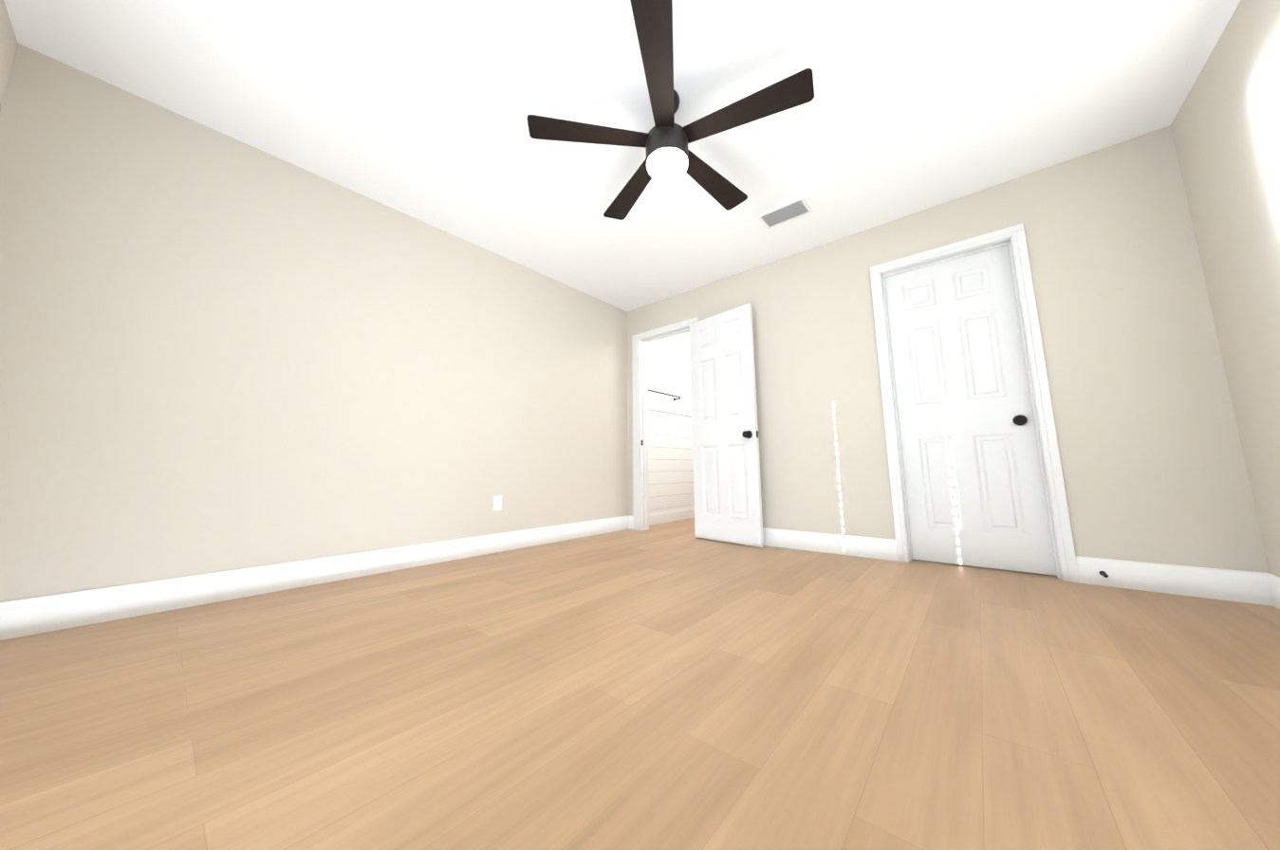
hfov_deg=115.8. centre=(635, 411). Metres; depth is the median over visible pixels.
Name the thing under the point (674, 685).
floor
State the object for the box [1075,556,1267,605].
baseboard
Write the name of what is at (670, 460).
wall paneling
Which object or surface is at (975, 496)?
entry door
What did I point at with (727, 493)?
closet door
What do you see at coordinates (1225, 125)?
wall
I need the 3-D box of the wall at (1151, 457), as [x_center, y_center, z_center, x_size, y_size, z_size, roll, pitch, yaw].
[1.435,-0.136,3.276,3.900,2.440,0.120,-7,-11,40]
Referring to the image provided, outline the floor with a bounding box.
[0,518,1279,849]
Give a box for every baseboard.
[0,515,633,640]
[649,506,694,525]
[762,527,897,561]
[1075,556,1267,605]
[1260,573,1279,609]
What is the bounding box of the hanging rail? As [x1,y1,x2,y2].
[648,389,680,400]
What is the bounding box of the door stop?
[1098,571,1108,577]
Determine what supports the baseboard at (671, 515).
attached to the wall paneling
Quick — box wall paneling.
[648,407,694,512]
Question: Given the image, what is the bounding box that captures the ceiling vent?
[758,196,812,229]
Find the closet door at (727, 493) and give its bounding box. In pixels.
[689,303,763,547]
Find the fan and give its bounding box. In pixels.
[526,0,814,220]
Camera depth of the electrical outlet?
3.17 m
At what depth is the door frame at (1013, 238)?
2.50 m
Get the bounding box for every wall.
[0,0,17,111]
[0,42,691,602]
[627,125,1269,573]
[1170,0,1279,576]
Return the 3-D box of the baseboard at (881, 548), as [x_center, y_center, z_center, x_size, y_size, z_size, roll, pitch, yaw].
[1.209,1.020,3.222,1.508,0.140,0.015,-7,-11,40]
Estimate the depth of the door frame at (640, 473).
4.34 m
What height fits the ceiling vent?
0.012 m
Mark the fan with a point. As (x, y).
(665, 140)
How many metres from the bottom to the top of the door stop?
0.024 m
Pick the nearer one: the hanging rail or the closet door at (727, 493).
the closet door at (727, 493)
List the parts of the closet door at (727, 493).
knob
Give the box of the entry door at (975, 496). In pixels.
[884,244,1057,575]
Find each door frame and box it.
[631,316,698,530]
[869,222,1079,583]
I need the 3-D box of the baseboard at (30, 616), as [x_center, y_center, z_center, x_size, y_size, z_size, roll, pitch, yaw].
[-1.332,0.982,2.830,0.030,0.140,3.900,-7,-11,40]
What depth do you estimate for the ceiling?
1.97 m
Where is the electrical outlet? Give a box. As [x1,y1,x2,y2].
[493,495,501,510]
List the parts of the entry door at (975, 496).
knob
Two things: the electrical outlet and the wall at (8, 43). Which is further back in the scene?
the electrical outlet
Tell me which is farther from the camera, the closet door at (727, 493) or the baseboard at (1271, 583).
the closet door at (727, 493)
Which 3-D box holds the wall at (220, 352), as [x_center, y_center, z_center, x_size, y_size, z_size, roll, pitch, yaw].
[-0.879,-0.067,3.645,0.124,2.440,5.740,-7,-11,40]
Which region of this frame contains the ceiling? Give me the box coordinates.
[3,0,1241,338]

